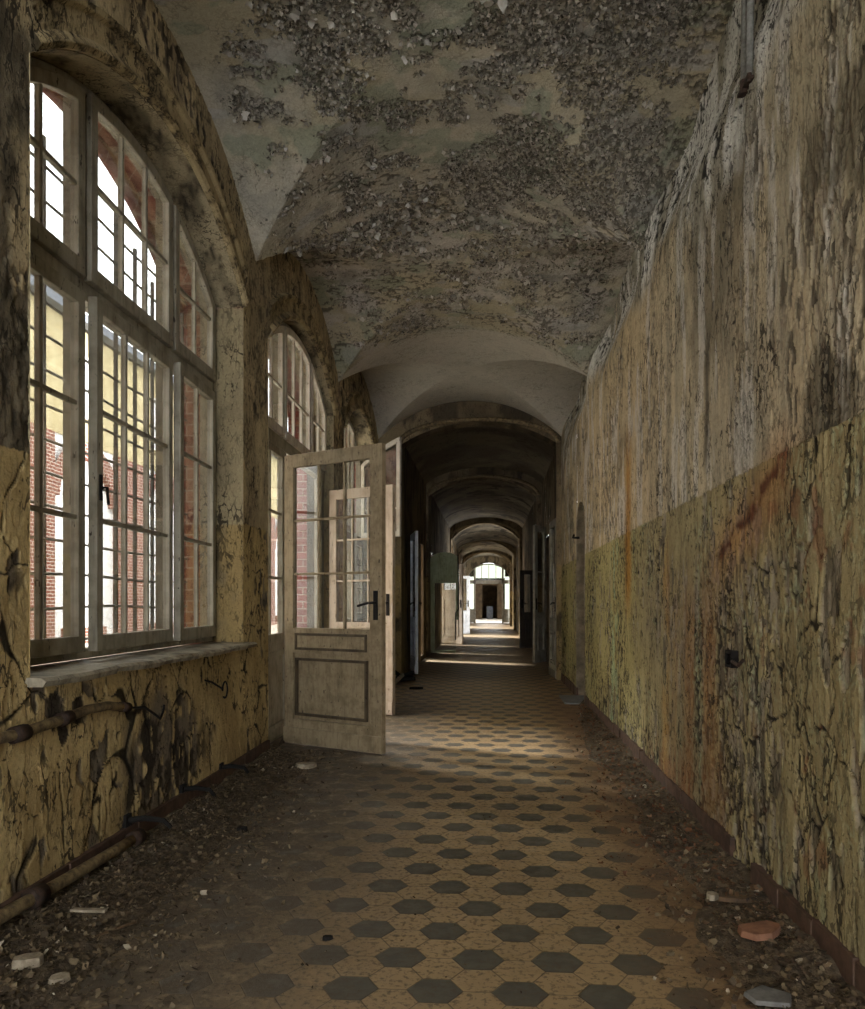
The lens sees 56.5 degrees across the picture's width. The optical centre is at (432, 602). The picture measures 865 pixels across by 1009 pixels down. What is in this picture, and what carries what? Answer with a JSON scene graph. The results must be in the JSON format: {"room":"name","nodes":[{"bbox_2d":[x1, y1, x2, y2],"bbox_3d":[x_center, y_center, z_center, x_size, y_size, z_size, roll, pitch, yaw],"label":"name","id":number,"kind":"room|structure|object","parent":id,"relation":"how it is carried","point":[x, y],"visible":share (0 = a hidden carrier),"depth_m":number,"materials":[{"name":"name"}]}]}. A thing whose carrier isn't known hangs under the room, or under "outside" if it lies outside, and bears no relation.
{"room":"abandoned building corridor","nodes":[
{"label":"abandoned building corridor","id":0,"kind":"room"},
{"bbox_2d":[34,643,195,665],"bbox_3d":[-1.792,-1.060,4.244,0.300,5.000,3.170,0,0,4],"label":"trim","id":1,"kind":"structure","parent":0,"point":[194,643],"depth_m":4.45,"materials":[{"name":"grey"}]},
{"bbox_2d":[85,329,87,639],"bbox_3d":[-1.777,-0.950,4.242,0.028,2.460,2.530,0,0,4],"label":"window grille","id":2,"kind":"object","parent":1,"relation":"attached to","point":[86,331],"visible":0.04,"depth_m":4.13,"materials":[{"name":"grey metal"}]},
{"bbox_2d":[0,0,377,902],"bbox_3d":[-1.384,-0.950,4.214,0.026,4.180,15.862,0,0,4],"label":"wall","id":3,"kind":"structure","parent":0,"point":[65,790],"depth_m":3.54,"materials":[{"name":"paint"}]},
{"bbox_2d":[0,701,164,743],"bbox_3d":[-1.431,0.497,3.127,0.068,0.156,1.836,0,0,5],"label":"conduit","id":4,"kind":"object","parent":3,"relation":"attached to","point":[23,732],"visible":1,"depth_m":3.09,"materials":[{"name":"metal"}]},
{"bbox_2d":[6,724,33,743],"bbox_3d":[-1.454,0.460,2.831,0.060,0.057,0.080,0,0,4],"label":"socket","id":5,"kind":"object","parent":4,"relation":"attached to","point":[23,732],"depth_m":2.81,"materials":[{"name":"metal"}]},
{"bbox_2d":[53,710,75,726],"bbox_3d":[-1.431,0.449,3.130,0.054,0.053,0.081,0,0,4],"label":"socket","id":6,"kind":"object","parent":4,"relation":"attached to","point":[67,717],"depth_m":3.11,"materials":[{"name":"metal"}]},
{"bbox_2d":[118,702,132,711],"bbox_3d":[-1.396,0.471,3.646,0.046,0.056,0.082,0,0,4],"label":"socket","id":7,"kind":"object","parent":4,"relation":"attached to","point":[126,707],"depth_m":3.63,"materials":[{"name":"metal"}]},
{"bbox_2d":[27,49,242,671],"bbox_3d":[-1.524,-1.101,4.224,0.290,2.762,2.553,0,0,4],"label":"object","id":8,"kind":"structure","parent":3,"relation":"attached to","point":[135,112],"depth_m":5.43,"materials":[{"name":"paint"}]},
{"bbox_2d":[0,740,269,908],"bbox_3d":[-1.312,1.087,5.135,0.032,0.105,7.656,0,0,4],"label":"baseboard","id":9,"kind":"structure","parent":3,"relation":"attached to","point":[176,802],"depth_m":4.03,"materials":[{"name":"brown tile"}]},
{"bbox_2d":[32,0,248,306],"bbox_3d":[-1.361,-2.352,4.213,0.048,0.672,2.546,0,0,4],"label":"trim","id":10,"kind":"structure","parent":3,"relation":"attached to","point":[80,26],"depth_m":3.78,"materials":[{"name":"paint"}]},
{"bbox_2d":[25,57,257,686],"bbox_3d":[-1.475,-1.085,4.261,0.370,2.786,2.670,0,0,4],"label":"window","id":11,"kind":"structure","parent":3,"relation":"in","point":[109,241],"depth_m":3.97,"materials":[{"name":"white paint"}]},
{"bbox_2d":[122,813,171,828],"bbox_3d":[-1.325,1.016,3.728,0.230,0.072,0.061,0,0,1],"label":"bracket","id":12,"kind":"object","parent":3,"relation":"attached to","point":[128,819],"visible":0.93,"depth_m":3.72,"materials":[{"name":"black metal"}]},
{"bbox_2d":[179,783,215,796],"bbox_3d":[-1.291,1.031,4.407,0.201,0.071,0.061,0,0,1],"label":"bracket","id":13,"kind":"object","parent":3,"relation":"attached to","point":[183,787],"visible":0.94,"depth_m":4.40,"materials":[{"name":"black metal"}]},
{"bbox_2d":[204,679,227,698],"bbox_3d":[-1.303,0.517,4.866,0.038,0.144,0.299,0,0,16],"label":"wire hook","id":14,"kind":"object","parent":3,"relation":"attached to","point":[212,682],"visible":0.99,"depth_m":4.92,"materials":[{"name":"black metal"}]},
{"bbox_2d":[219,762,248,773],"bbox_3d":[-1.247,1.036,5.026,0.201,0.071,0.061,0,0,1],"label":"bracket","id":15,"kind":"object","parent":3,"relation":"attached to","point":[221,765],"visible":0.86,"depth_m":5.02,"materials":[{"name":"black metal"}]},
{"bbox_2d":[268,322,326,742],"bbox_3d":[-1.273,-0.669,7.385,0.108,3.618,2.548,0,0,4],"label":"window","id":16,"kind":"structure","parent":3,"relation":"in","point":[297,417],"depth_m":6.92,"materials":[{"name":"white paint"}]},
{"bbox_2d":[267,320,333,717],"bbox_3d":[-1.298,-0.671,7.386,0.290,3.622,2.554,0,0,4],"label":"trim","id":17,"kind":"structure","parent":3,"relation":"attached to","point":[297,328],"depth_m":8.65,"materials":[{"name":"white paint"}]},
{"bbox_2d":[297,468,306,627],"bbox_3d":[-1.581,-1.060,7.407,0.790,5.000,3.170,0,0,4],"label":"trim","id":18,"kind":"structure","parent":3,"relation":"attached to","point":[301,475],"depth_m":8.79,"materials":[{"name":"red brick"}]},
{"bbox_2d":[268,293,336,414],"bbox_3d":[-1.135,-2.352,7.375,0.048,0.672,2.546,0,0,4],"label":"trim","id":19,"kind":"structure","parent":3,"relation":"attached to","point":[286,306],"depth_m":7.17,"materials":[{"name":"paint"}]},
{"bbox_2d":[283,443,385,753],"bbox_3d":[-0.781,-0.032,6.280,0.999,2.320,0.183,0,0,33],"label":"door leaf","id":20,"kind":"structure","parent":3,"relation":"in","point":[335,678],"depth_m":6.21,"materials":[{"name":"paint"}]},
{"bbox_2d":[338,409,371,620],"bbox_3d":[-1.072,-1.101,10.548,0.290,2.762,2.553,0,0,4],"label":"trim","id":21,"kind":"structure","parent":3,"relation":"attached to","point":[362,436],"depth_m":11.44,"materials":[{"name":"paint"}]},
{"bbox_2d":[344,392,376,443],"bbox_3d":[-0.909,-2.352,10.537,0.048,0.672,2.546,0,0,4],"label":"trim","id":22,"kind":"structure","parent":3,"relation":"attached to","point":[354,401],"depth_m":10.26,"materials":[{"name":"paint"}]},
{"bbox_2d":[329,484,394,714],"bbox_3d":[-0.742,-0.032,8.336,0.849,2.320,0.183,0,0,33],"label":"door leaf","id":23,"kind":"structure","parent":3,"relation":"in","point":[335,496],"depth_m":8.28,"materials":[{"name":"white paint"}]},
{"bbox_2d":[344,420,401,621],"bbox_3d":[-0.855,-1.085,10.573,0.707,2.786,2.670,0,0,4],"label":"window","id":24,"kind":"structure","parent":3,"relation":"in","point":[349,432],"depth_m":11.40,"materials":[{"name":"white paint"}]},
{"bbox_2d":[338,389,355,621],"bbox_3d":[-1.340,-1.060,10.567,0.300,5.000,3.170,0,0,4],"label":"trim","id":25,"kind":"structure","parent":0,"point":[338,389],"depth_m":11.94,"materials":[{"name":"beige wood"}]},
{"bbox_2d":[48,618,757,1008],"bbox_3d":[2.002,1.288,28.019,6.000,0.304,63.820,0,0,4],"label":"floor","id":26,"kind":"structure","parent":0,"point":[462,748],"depth_m":3.23,"materials":[{"name":"tile"}]},
{"bbox_2d":[0,828,146,924],"bbox_3d":[-1.416,1.071,2.808,0.077,0.138,1.801,0,0,4],"label":"pipe","id":27,"kind":"object","parent":26,"relation":"on","point":[32,898],"visible":0.94,"depth_m":3.01,"materials":[{"name":"metal"}]},
{"bbox_2d":[91,921,135,937],"bbox_3d":[-1.120,1.127,2.743,0.019,0.016,0.248,0,0,36],"label":"twig","id":28,"kind":"object","parent":26,"relation":"on","point":[132,922],"visible":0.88,"depth_m":2.79,"materials":[{"name":"brown wood"}]},
{"bbox_2d":[0,738,303,1008],"bbox_3d":[-0.856,1.117,5.625,0.850,0.070,7.300,0,0,4],"label":"rubble","id":29,"kind":"object","parent":26,"relation":"on","point":[105,940],"depth_m":3.13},
{"bbox_2d":[12,952,43,969],"bbox_3d":[-1.247,1.104,2.483,0.088,0.030,0.057,0,0,-20],"label":"lump","id":30,"kind":"object","parent":29,"relation":"on","point":[22,961],"visible":1,"depth_m":2.47,"materials":[{"name":"beige stone"}]},
{"bbox_2d":[48,972,70,984],"bbox_3d":[-1.114,1.121,2.403,0.056,0.018,0.061,0,0,4],"label":"lump","id":31,"kind":"object","parent":29,"relation":"on","point":[61,976],"visible":0.94,"depth_m":2.39,"materials":[{"name":"beige stone"}]},
{"bbox_2d":[295,762,316,768],"bbox_3d":[-0.877,1.121,5.558,0.147,0.030,0.114,0,0,4],"label":"lump","id":32,"kind":"object","parent":29,"relation":"on","point":[303,765],"visible":1,"depth_m":5.52,"materials":[{"name":"beige stone"}]},
{"bbox_2d":[0,747,421,1008],"bbox_3d":[-0.543,1.110,4.106,1.725,0.081,4.139,0,0,4],"label":"flakes","id":33,"kind":"object","parent":26,"relation":"on","point":[73,960],"visible":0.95,"depth_m":3.07,"materials":[{"name":"brown paint"}]},
{"bbox_2d":[237,826,247,832],"bbox_3d":[-0.949,1.127,4.008,0.042,0.025,0.048,0,0,13],"label":"lump","id":34,"kind":"object","parent":26,"relation":"on","point":[243,828],"visible":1,"depth_m":4.00,"materials":[{"name":"black stone"}]},
{"bbox_2d":[322,935,332,940],"bbox_3d":[-0.355,1.133,2.724,0.035,0.014,0.023,0,0,4],"label":"lump","id":35,"kind":"object","parent":26,"relation":"on","point":[325,937],"visible":1,"depth_m":2.72,"materials":[{"name":"black stone"}]},
{"bbox_2d":[395,670,415,684],"bbox_3d":[-0.437,1.008,11.458,0.448,0.255,0.812,0,0,-13],"label":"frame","id":36,"kind":"object","parent":26,"relation":"on","point":[407,676],"visible":0.64,"depth_m":11.60,"materials":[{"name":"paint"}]},
{"bbox_2d":[409,687,422,689],"bbox_3d":[-0.214,1.125,10.636,0.183,0.030,0.106,0,0,4],"label":"plank piece","id":37,"kind":"object","parent":26,"relation":"on","point":[410,688],"visible":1,"depth_m":10.60,"materials":[{"name":"black wood"}]},
{"bbox_2d":[486,606,492,618],"bbox_3d":[4.093,0.688,57.645,0.450,0.896,0.420,0,0,4],"label":"base cabinet","id":38,"kind":"object","parent":26,"relation":"on","point":[489,609],"visible":1,"depth_m":57.44,"materials":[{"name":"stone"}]},
{"bbox_2d":[559,695,583,703],"bbox_3d":[1.676,1.131,9.425,0.320,0.018,0.760,0,0,4],"label":"threshold slab","id":39,"kind":"object","parent":26,"relation":"on","point":[567,699],"visible":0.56,"depth_m":9.46,"materials":[{"name":"grey stone"}]},
{"bbox_2d":[379,704,864,1008],"bbox_3d":[0.754,1.107,5.458,1.404,0.086,7.022,0,0,4],"label":"flakes","id":40,"kind":"object","parent":26,"relation":"on","point":[851,1001],"visible":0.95,"depth_m":2.97,"materials":[{"name":"brown paint"}]},
{"bbox_2d":[578,700,864,1008],"bbox_3d":[1.029,1.115,5.491,0.850,0.074,7.300,0,0,4],"label":"rubble","id":41,"kind":"object","parent":26,"relation":"on","point":[742,869],"visible":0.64,"depth_m":3.07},
{"bbox_2d":[706,891,718,900],"bbox_3d":[1.067,1.117,3.071,0.046,0.022,0.052,0,0,4],"label":"lump","id":42,"kind":"object","parent":41,"relation":"on","point":[711,895],"visible":0.94,"depth_m":3.06,"materials":[{"name":"beige stone"}]},
{"bbox_2d":[719,896,751,902],"bbox_3d":[1.120,1.097,2.978,0.120,0.016,0.027,0,0,10],"label":"plank piece","id":43,"kind":"object","parent":41,"relation":"on","point":[734,899],"visible":1,"depth_m":2.97,"materials":[{"name":"brown wood"}]},
{"bbox_2d":[737,920,780,940],"bbox_3d":[1.086,1.082,2.659,0.140,0.036,0.113,0,0,4],"label":"fragment","id":44,"kind":"object","parent":41,"relation":"on","point":[760,930],"visible":1,"depth_m":2.64,"materials":[{"name":"brick"}]},
{"bbox_2d":[743,985,791,1007],"bbox_3d":[0.955,1.116,2.288,0.133,0.014,0.112,0,0,4],"label":"fragment","id":45,"kind":"object","parent":41,"relation":"on","point":[762,995],"visible":1,"depth_m":2.27,"materials":[{"name":"grey stone"}]},
{"bbox_2d":[404,448,465,672],"bbox_3d":[0.696,-1.010,28.688,0.010,4.300,32.670,0,0,4],"label":"wall","id":46,"kind":"structure","parent":0,"point":[414,485],"depth_m":15.27,"materials":[{"name":"paint"}]},
{"bbox_2d":[410,531,421,673],"bbox_3d":[-0.304,-0.010,13.251,0.183,2.280,0.899,0,0,-7],"label":"door leaf","id":47,"kind":"structure","parent":46,"relation":"in","point":[414,599],"depth_m":13.14,"materials":[{"name":"white paint"}]},
{"bbox_2d":[421,544,464,655],"bbox_3d":[0.545,-0.460,29.386,0.400,3.200,27.300,0,0,4],"label":"trim","id":48,"kind":"structure","parent":46,"relation":"attached to","point":[421,544],"depth_m":16.36,"materials":[{"name":"wood"}]},
{"bbox_2d":[430,552,458,652],"bbox_3d":[0.277,-0.010,18.215,0.682,2.279,0.059,0,0,18],"label":"door leaf","id":49,"kind":"structure","parent":46,"relation":"in","point":[444,566],"depth_m":18.22,"materials":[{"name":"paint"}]},
{"bbox_2d":[441,564,462,643],"bbox_3d":[0.535,0.030,22.216,0.819,2.200,0.183,0,0,44],"label":"door leaf","id":50,"kind":"structure","parent":46,"relation":"in","point":[448,597],"depth_m":22.19,"materials":[{"name":"white paint"}]},
{"bbox_2d":[454,576,469,633],"bbox_3d":[1.082,0.070,29.460,0.579,2.120,0.183,0,0,12],"label":"door leaf","id":51,"kind":"structure","parent":46,"relation":"in","point":[466,614],"depth_m":29.39,"materials":[{"name":"white paint"}]},
{"bbox_2d":[153,0,734,438],"bbox_3d":[0.072,-2.745,4.160,2.970,0.584,15.950,0,0,4],"label":"ceiling","id":52,"kind":"structure","parent":0,"point":[482,358],"depth_m":5.26,"materials":[{"name":"paint"}]},
{"bbox_2d":[219,0,670,349],"bbox_3d":[0.224,-2.765,6.103,2.623,0.513,5.055,0,0,4],"label":"paint curls","id":53,"kind":"object","parent":52,"relation":"hanging from","point":[295,14],"visible":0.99,"depth_m":6.36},
{"bbox_2d":[217,0,701,368],"bbox_3d":[0.171,-2.743,6.045,2.669,0.571,5.516,0,0,4],"label":"flakes","id":54,"kind":"object","parent":52,"relation":"hanging from","point":[657,5],"visible":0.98,"depth_m":4.81,"materials":[{"name":"grey paint"}]},
{"bbox_2d":[378,401,561,679],"bbox_3d":[0.560,-1.060,12.191,2.940,4.400,0.340,0,0,4],"label":"archway","id":55,"kind":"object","parent":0,"point":[460,409],"depth_m":12.07,"materials":[{"name":"beige paint"}]},
{"bbox_2d":[400,417,560,442],"bbox_3d":[0.682,-2.576,12.002,2.440,0.398,0.070,0,0,4],"label":"trim","id":56,"kind":"structure","parent":55,"relation":"attached to","point":[465,419],"depth_m":11.97,"materials":[{"name":"beige paint"}]},
{"bbox_2d":[406,426,553,561],"bbox_3d":[1.908,-2.518,28.602,2.530,0.699,32.670,0,0,4],"label":"ceiling","id":57,"kind":"structure","parent":0,"point":[435,455],"depth_m":16.52,"materials":[{"name":"paint"}]},
{"bbox_2d":[423,467,541,656],"bbox_3d":[0.911,-1.060,17.104,2.940,4.400,0.250,0,0,4],"label":"wall","id":58,"kind":"structure","parent":0,"point":[479,470],"depth_m":17.01,"materials":[{"name":"beige paint"}]},
{"bbox_2d":[426,475,539,495],"bbox_3d":[1.051,-2.481,16.958,2.410,0.448,0.070,0,0,4],"label":"trim","id":59,"kind":"structure","parent":58,"relation":"attached to","point":[533,487],"depth_m":16.93,"materials":[{"name":"beige paint"}]},
{"bbox_2d":[450,517,522,636],"bbox_3d":[1.625,-1.060,27.103,2.940,4.400,0.300,0,0,4],"label":"wall","id":60,"kind":"structure","parent":0,"point":[514,525],"depth_m":26.91,"materials":[{"name":"beige paint"}]},
{"bbox_2d":[450,522,520,539],"bbox_3d":[1.764,-2.416,26.933,2.410,0.617,0.070,0,0,4],"label":"trim","id":61,"kind":"structure","parent":60,"relation":"attached to","point":[474,523],"depth_m":26.91,"materials":[{"name":"beige paint"}]},
{"bbox_2d":[462,550,511,625],"bbox_3d":[2.516,-1.060,39.571,2.940,4.400,0.300,0,0,4],"label":"wall","id":62,"kind":"structure","parent":0,"point":[501,552],"depth_m":39.35,"materials":[{"name":"beige paint"}]},
{"bbox_2d":[462,551,510,563],"bbox_3d":[2.654,-2.216,39.401,2.410,0.617,0.070,0,0,4],"label":"trim","id":63,"kind":"structure","parent":62,"relation":"attached to","point":[484,551],"depth_m":39.38,"materials":[{"name":"beige paint"}]},
{"bbox_2d":[458,541,515,630],"bbox_3d":[2.088,-1.060,33.587,2.940,4.400,0.300,0,0,4],"label":"wall","id":64,"kind":"structure","parent":0,"point":[505,546],"depth_m":33.34,"materials":[{"name":"beige paint"}]},
{"bbox_2d":[458,540,514,554],"bbox_3d":[2.227,-2.316,33.416,2.410,0.617,0.070,0,0,4],"label":"trim","id":65,"kind":"structure","parent":64,"relation":"attached to","point":[478,540],"depth_m":33.39,"materials":[{"name":"beige paint"}]},
{"bbox_2d":[466,556,508,610],"bbox_3d":[3.214,-1.060,44.985,6.000,4.400,0.200,0,0,4],"label":"wall","id":66,"kind":"structure","parent":0,"point":[471,564],"depth_m":44.92,"materials":[{"name":"beige paint"}]},
{"bbox_2d":[468,563,508,622],"bbox_3d":[3.144,-0.535,44.990,2.460,3.350,0.090,0,0,4],"label":"door","id":67,"kind":"structure","parent":66,"relation":"in","point":[488,573],"depth_m":44.96,"materials":[{"name":"white paint"}]},
{"bbox_2d":[476,584,501,618],"bbox_3d":[3.741,-0.960,52.367,6.000,4.200,15.000,0,0,4],"label":"wall","id":68,"kind":"structure","parent":0,"point":[486,594],"depth_m":59.82,"materials":[{"name":"beige paint"}]},
{"bbox_2d":[509,0,864,966],"bbox_3d":[2.612,-1.010,20.456,0.203,4.300,48.820,0,0,4],"label":"wall","id":69,"kind":"structure","parent":0,"point":[713,438],"depth_m":3.29,"materials":[{"name":"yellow paint"}]},
{"bbox_2d":[519,570,532,647],"bbox_3d":[2.375,0.155,20.208,0.379,1.950,0.183,0,0,-4],"label":"door leaf","id":70,"kind":"structure","parent":69,"relation":"in","point":[526,618],"depth_m":20.18,"materials":[{"name":"brown paint"}]},
{"bbox_2d":[532,525,545,662],"bbox_3d":[2.055,-0.170,15.420,0.183,2.600,0.539,0,0,32],"label":"door leaf","id":71,"kind":"structure","parent":69,"relation":"in","point":[539,532],"depth_m":15.39,"materials":[{"name":"white paint"}]},
{"bbox_2d":[546,535,548,664],"bbox_3d":[3.357,-0.460,29.035,0.400,3.200,28.600,0,0,4],"label":"trim","id":72,"kind":"structure","parent":69,"relation":"attached to","point":[547,537],"depth_m":15.68,"materials":[{"name":"brown wood"}]},
{"bbox_2d":[549,518,555,678],"bbox_3d":[1.866,-0.070,12.357,0.183,2.400,0.819,0,0,1],"label":"door leaf","id":73,"kind":"structure","parent":69,"relation":"in","point":[552,621],"depth_m":12.50,"materials":[{"name":"white paint"}]},
{"bbox_2d":[576,502,585,701],"bbox_3d":[1.565,-1.160,4.154,0.430,4.800,16.150,0,0,4],"label":"trim","id":74,"kind":"structure","parent":69,"relation":"attached to","point":[580,525],"depth_m":9.81,"materials":[{"name":"paint"}]},
{"bbox_2d":[561,673,864,993],"bbox_3d":[1.531,1.081,6.656,0.034,0.119,10.496,0,0,4],"label":"baseboard","id":75,"kind":"structure","parent":69,"relation":"attached to","point":[850,968],"depth_m":3.04,"materials":[{"name":"brown tile"}]},
{"bbox_2d":[725,650,744,667],"bbox_3d":[1.276,0.236,3.336,0.048,0.083,0.378,0,0,9],"label":"wall socket","id":76,"kind":"object","parent":69,"relation":"attached to","point":[731,656],"visible":0.96,"depth_m":3.38,"materials":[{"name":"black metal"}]},
{"bbox_2d":[737,0,754,97],"bbox_3d":[1.302,-2.482,3.316,0.063,0.757,0.130,0,0,4],"label":"conduit","id":77,"kind":"object","parent":69,"relation":"attached to","point":[747,6],"visible":0.96,"depth_m":3.28,"materials":[{"name":"grey metal"}]},
{"bbox_3d":[-29.962,1.615,17.179,57.780,0.250,150.000,0,0,4],"label":"ground","id":78,"kind":"structure","parent":0,"visible":0},
{"bbox_2d":[85,313,87,643],"bbox_3d":[-16.921,-8.510,26.273,8.500,20.000,90.600,0,0,4],"label":"building","id":79,"kind":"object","parent":78,"relation":"on","point":[86,315],"visible":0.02,"depth_m":29.93,"materials":[{"name":"paint"}]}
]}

